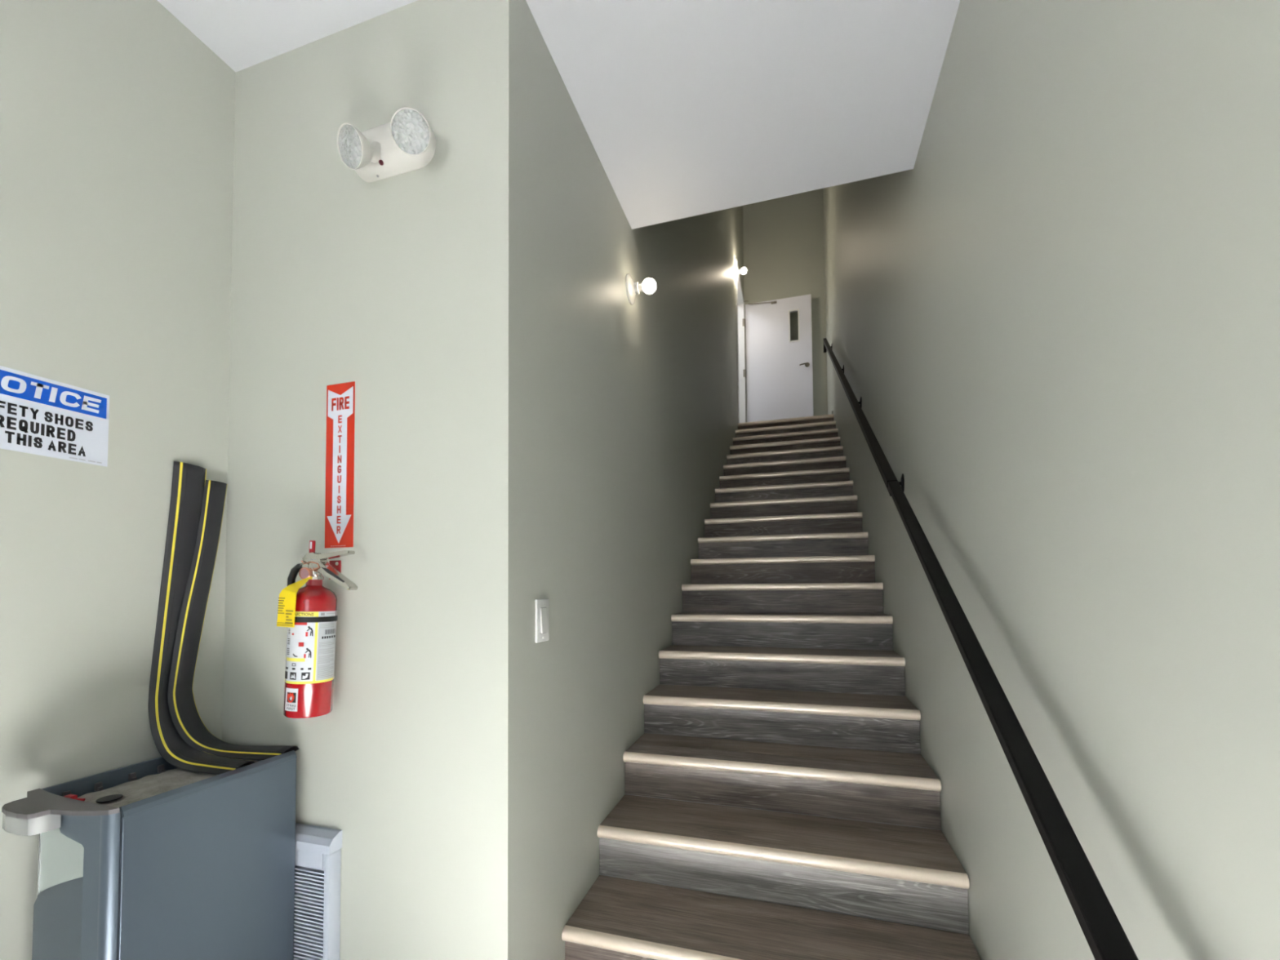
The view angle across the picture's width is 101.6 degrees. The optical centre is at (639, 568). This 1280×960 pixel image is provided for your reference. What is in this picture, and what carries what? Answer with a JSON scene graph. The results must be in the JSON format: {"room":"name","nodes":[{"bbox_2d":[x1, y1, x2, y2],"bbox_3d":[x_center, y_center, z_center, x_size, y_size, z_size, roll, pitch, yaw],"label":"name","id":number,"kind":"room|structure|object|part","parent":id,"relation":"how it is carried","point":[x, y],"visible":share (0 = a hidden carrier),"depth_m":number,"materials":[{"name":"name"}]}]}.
{"room":"stairwell","nodes":[
{"label":"stairwell","id":0,"kind":"room"},
{"bbox_2d":[0,0,235,959],"bbox_3d":[-1.649,-0.103,0.396,0.120,2.933,2.466,-1,-2,17],"label":"wall","id":1,"kind":"structure","parent":0,"point":[117,120],"depth_m":1.28,"materials":[{"name":"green paint"}]},
{"bbox_2d":[0,365,109,466],"bbox_3d":[-1.355,-0.345,1.175,0.002,0.178,0.253,-1,-2,17],"label":"notice sign","id":2,"kind":"object","parent":1,"relation":"attached to","point":[39,415],"visible":1,"depth_m":1.20,"materials":[{"name":"white plastic"}]},
{"bbox_2d":[222,0,468,959],"bbox_3d":[-0.878,-0.170,1.518,0.952,3.133,0.120,-1,-2,17],"label":"wall","id":3,"kind":"structure","parent":0,"point":[339,277],"depth_m":1.42,"materials":[{"name":"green paint"}]},
{"bbox_2d":[293,822,342,959],"bbox_3d":[-0.946,0.940,1.417,0.298,0.470,0.040,-1,-2,17],"label":"wall heater","id":4,"kind":"object","parent":3,"relation":"attached to","point":[317,852],"visible":0.41,"depth_m":1.38,"materials":[{"name":"white metal"}]},
{"bbox_3d":[-0.949,0.773,1.418,0.258,0.046,0.020,-1,-2,17],"label":"plate","id":5,"kind":"part","parent":4,"relation":"part of","materials":[{"name":"white metal"}]},
{"bbox_3d":[-0.812,0.960,1.376,0.020,0.424,0.040,-1,-2,17],"label":"rail","id":6,"kind":"part","parent":4,"relation":"part of","materials":[{"name":"white metal"}]},
{"bbox_2d":[328,560,341,579],"bbox_3d":[-0.845,0.003,1.415,0.040,0.052,0.046,-1,-2,17],"label":"hanger","id":7,"kind":"object","parent":3,"relation":"attached to","point":[336,564],"visible":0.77,"depth_m":1.43,"materials":[{"name":"red metal"}]},
{"bbox_2d":[276,540,358,718],"bbox_3d":[-0.820,0.151,1.350,0.196,0.448,0.126,0,-2,-9],"label":"fire extinguisher","id":8,"kind":"object","parent":7,"relation":"hanging from","point":[308,612],"visible":1,"depth_m":1.31,"materials":[{"name":"red metal"}]},
{"bbox_2d":[276,597,293,626],"bbox_3d":[-0.878,0.107,1.293,0.052,0.068,0.001,1,-1,17],"label":"print","id":9,"kind":"object","parent":8,"relation":"attached to","point":[278,597],"depth_m":1.29},
{"bbox_3d":[-0.802,0.210,1.341,0.011,0.144,0.058,1,-1,17],"label":"spec panel","id":10,"kind":"part","parent":8,"relation":"part of","materials":[{"name":"grey paper"}]},
{"bbox_2d":[317,613,334,677],"bbox_3d":[-0.800,0.194,1.337,0.006,0.163,0.046,1,-1,17],"label":"print","id":11,"kind":"object","parent":8,"relation":"attached to","point":[326,621],"depth_m":1.33,"materials":[{"name":"grey paper"}]},
{"bbox_3d":[-0.802,-0.033,1.344,0.152,0.022,0.022,-1,-2,17],"label":"squeeze lever","id":12,"kind":"part","parent":8,"relation":"part of","materials":[{"name":"silver metal"}]},
{"bbox_3d":[-0.779,0.017,1.335,0.124,0.072,0.027,1,-1,17],"label":"carry handle","id":13,"kind":"part","parent":8,"relation":"part of","materials":[{"name":"silver metal"}]},
{"bbox_2d":[324,381,355,547],"bbox_3d":[-0.830,-0.286,1.443,0.098,0.457,0.002,-1,-2,17],"label":"fire extinguisher sign","id":14,"kind":"object","parent":3,"relation":"attached to","point":[340,397],"visible":1,"depth_m":1.44,"materials":[{"name":"red plastic"}]},
{"bbox_2d":[337,106,435,182],"bbox_3d":[-0.653,-1.103,1.344,0.314,0.177,0.140,-1,-2,17],"label":"emergency light","id":15,"kind":"object","parent":3,"relation":"attached to","point":[407,143],"visible":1,"depth_m":1.33,"materials":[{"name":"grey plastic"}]},
{"bbox_2d":[156,0,959,229],"bbox_3d":[-0.512,-1.670,0.648,2.206,0.200,3.505,-1,-2,17],"label":"ceiling","id":16,"kind":"structure","parent":0,"point":[686,108],"depth_m":1.63,"materials":[{"name":"grey paint"}]},
{"bbox_2d":[464,0,744,959],"bbox_3d":[0.552,-2.209,4.541,0.120,7.400,6.604,-1,-2,17],"label":"wall","id":17,"kind":"structure","parent":0,"point":[602,427],"depth_m":1.58,"materials":[{"name":"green paint"}]},
{"bbox_2d":[535,599,549,643],"bbox_3d":[-0.267,0.143,1.441,0.012,0.117,0.073,-1,-2,17],"label":"light switch","id":18,"kind":"object","parent":17,"relation":"attached to","point":[542,615],"visible":1,"depth_m":1.43,"materials":[{"name":"white plastic"}]},
{"bbox_2d":[625,273,656,304],"bbox_3d":[0.012,-1.220,2.265,0.120,0.122,0.122,-1,-2,17],"label":"wall light","id":19,"kind":"object","parent":17,"relation":"attached to","point":[648,286],"visible":1,"depth_m":2.25,"materials":[{"name":"white glass"}]},
{"bbox_2d":[633,281,639,294],"bbox_3d":[-0.012,-1.220,2.272,0.016,0.047,0.047,-1,-2,17],"label":"socket","id":20,"kind":"object","parent":19,"relation":"attached to","point":[636,285],"depth_m":2.26,"materials":[{"name":"silver metal"}]},
{"bbox_3d":[0.043,-1.221,2.256,0.056,0.062,0.062,-1,-2,17],"label":"bulb","id":21,"kind":"part","parent":19,"relation":"part of","materials":[{"name":"white glass"}]},
{"bbox_2d":[734,265,746,278],"bbox_3d":[1.281,-3.763,6.611,0.139,0.152,0.152,-1,-2,17],"label":"wall light","id":22,"kind":"object","parent":17,"relation":"attached to","point":[743,270],"visible":1,"depth_m":6.58,"materials":[{"name":"white glass"}]},
{"bbox_3d":[1.314,-3.763,6.601,0.070,0.077,0.077,-1,-2,17],"label":"bulb","id":23,"kind":"part","parent":22,"relation":"part of","materials":[{"name":"white glass"}]},
{"bbox_2d":[735,259,813,422],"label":"door","id":24,"kind":"structure","parent":17,"relation":"in","point":[778,373],"depth_m":7.44,"materials":[{"name":"white paint"}]},
{"bbox_3d":[1.240,-2.874,6.639,0.012,2.125,0.055,-1,-2,17],"label":"casing","id":25,"kind":"part","parent":24,"relation":"part of","materials":[{"name":"white paint"}]},
{"bbox_3d":[1.373,-3.893,7.144,0.012,0.055,0.925,-1,-2,17],"label":"casing","id":26,"kind":"part","parent":24,"relation":"part of","materials":[{"name":"white paint"}]},
{"bbox_3d":[1.522,-2.844,7.577,0.012,2.125,0.055,-1,-2,17],"label":"casing","id":27,"kind":"part","parent":24,"relation":"part of","materials":[{"name":"white paint"}]},
{"bbox_3d":[1.678,-3.823,7.509,0.559,0.074,0.056,-1,-2,13],"label":"closer arm","id":28,"kind":"part","parent":24,"relation":"part of","materials":[{"name":"silver metal"}]},
{"bbox_3d":[2.186,-3.434,7.407,0.108,0.425,0.006,-1,-2,17],"label":"vision pane","id":29,"kind":"part","parent":24,"relation":"part of","materials":[{"name":"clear glass"}]},
{"bbox_3d":[2.179,-3.435,7.385,0.148,0.465,0.008,-1,-2,17],"label":"pane frame","id":30,"kind":"part","parent":24,"relation":"part of","materials":[{"name":"white paint"}]},
{"bbox_3d":[2.326,-2.856,7.298,0.192,0.080,0.061,0,-2,-2],"label":"lever handle","id":31,"kind":"part","parent":24,"relation":"part of","materials":[{"name":"silver metal"}]},
{"bbox_2d":[742,188,827,422],"bbox_3d":[1.343,-3.635,7.863,2.974,4.329,0.120,-1,-2,17],"label":"wall","id":32,"kind":"structure","parent":0,"point":[784,238],"depth_m":7.57,"materials":[{"name":"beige paint"}]},
{"bbox_2d":[822,0,1279,959],"bbox_3d":[1.398,-2.270,3.001,0.120,7.400,9.070,-1,-2,17],"label":"wall","id":33,"kind":"structure","parent":0,"point":[1060,325],"depth_m":0.83,"materials":[{"name":"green paint"}]},
{"bbox_2d":[822,337,1138,959],"bbox_3d":[1.383,-0.986,3.248,0.095,3.889,6.515,-1,-2,17],"label":"handrail","id":34,"kind":"object","parent":33,"relation":"attached to","point":[1105,936],"visible":1,"depth_m":0.93,"materials":[{"name":"black metal"}]},
{"bbox_3d":[1.652,-1.576,4.275,0.040,2.630,4.381,-1,-2,17],"label":"rail","id":35,"kind":"part","parent":34,"relation":"part of","materials":[{"name":"black metal"}]},
{"bbox_3d":[1.153,-0.375,2.296,0.010,0.084,0.042,-1,-2,17],"label":"wall plate","id":36,"kind":"part","parent":34,"relation":"part of","materials":[{"name":"black paint"}]},
{"bbox_3d":[0.733,0.249,1.100,0.040,1.279,2.107,-1,-2,17],"label":"rail","id":37,"kind":"part","parent":34,"relation":"part of","materials":[{"name":"black metal"}]},
{"bbox_3d":[-0.575,1.394,0.043,2.326,0.100,2.502,-1,-2,17],"label":"floor","id":38,"kind":"structure","parent":0,"visible":0},
{"bbox_2d":[1,750,297,959],"bbox_3d":[-1.120,0.934,1.203,0.298,0.910,0.453,-1,-2,17],"label":"utility cart","id":39,"kind":"object","parent":38,"relation":"on","point":[154,859],"visible":0.88,"depth_m":1.14,"materials":[{"name":"blue-grey painted metal"},{"name":"silver metal"},{"name":"grey plastic"}]},
{"bbox_3d":[-1.177,0.650,1.081,0.190,0.268,0.008,-1,-2,17],"label":"recess panel","id":40,"kind":"part","parent":39,"relation":"part of","materials":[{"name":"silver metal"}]},
{"bbox_3d":[-1.037,0.916,1.011,0.022,0.870,0.020,-1,-2,17],"label":"corner post","id":41,"kind":"part","parent":39,"relation":"part of","materials":[{"name":"grey metal"}]},
{"bbox_2d":[148,461,254,774],"bbox_3d":[-1.128,0.109,1.391,0.300,0.809,0.123,-1,-2,17],"label":"strip","id":42,"kind":"object","parent":39,"relation":"on","point":[188,480],"visible":0.84,"depth_m":1.40,"materials":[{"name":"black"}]},
{"bbox_3d":[-0.971,0.933,1.199,0.010,0.868,0.375,-1,-2,17],"label":"panel","id":43,"kind":"part","parent":39,"relation":"part of","materials":[{"name":"grey"}]},
{"bbox_2d":[167,480,298,759],"bbox_3d":[-1.100,0.126,1.425,0.307,0.766,0.152,-1,-2,17],"label":"strip","id":44,"kind":"object","parent":39,"relation":"on","point":[185,717],"visible":0.98,"depth_m":1.43,"materials":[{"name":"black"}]},
{"bbox_2d":[561,413,981,959],"bbox_3d":[1.169,-0.207,4.292,1.130,3.372,6.596,-1,-2,17],"label":"staircase","id":45,"kind":"structure","parent":38,"relation":"on","point":[781,801],"depth_m":2.01,"materials":[{"name":"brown wood"}]}
]}

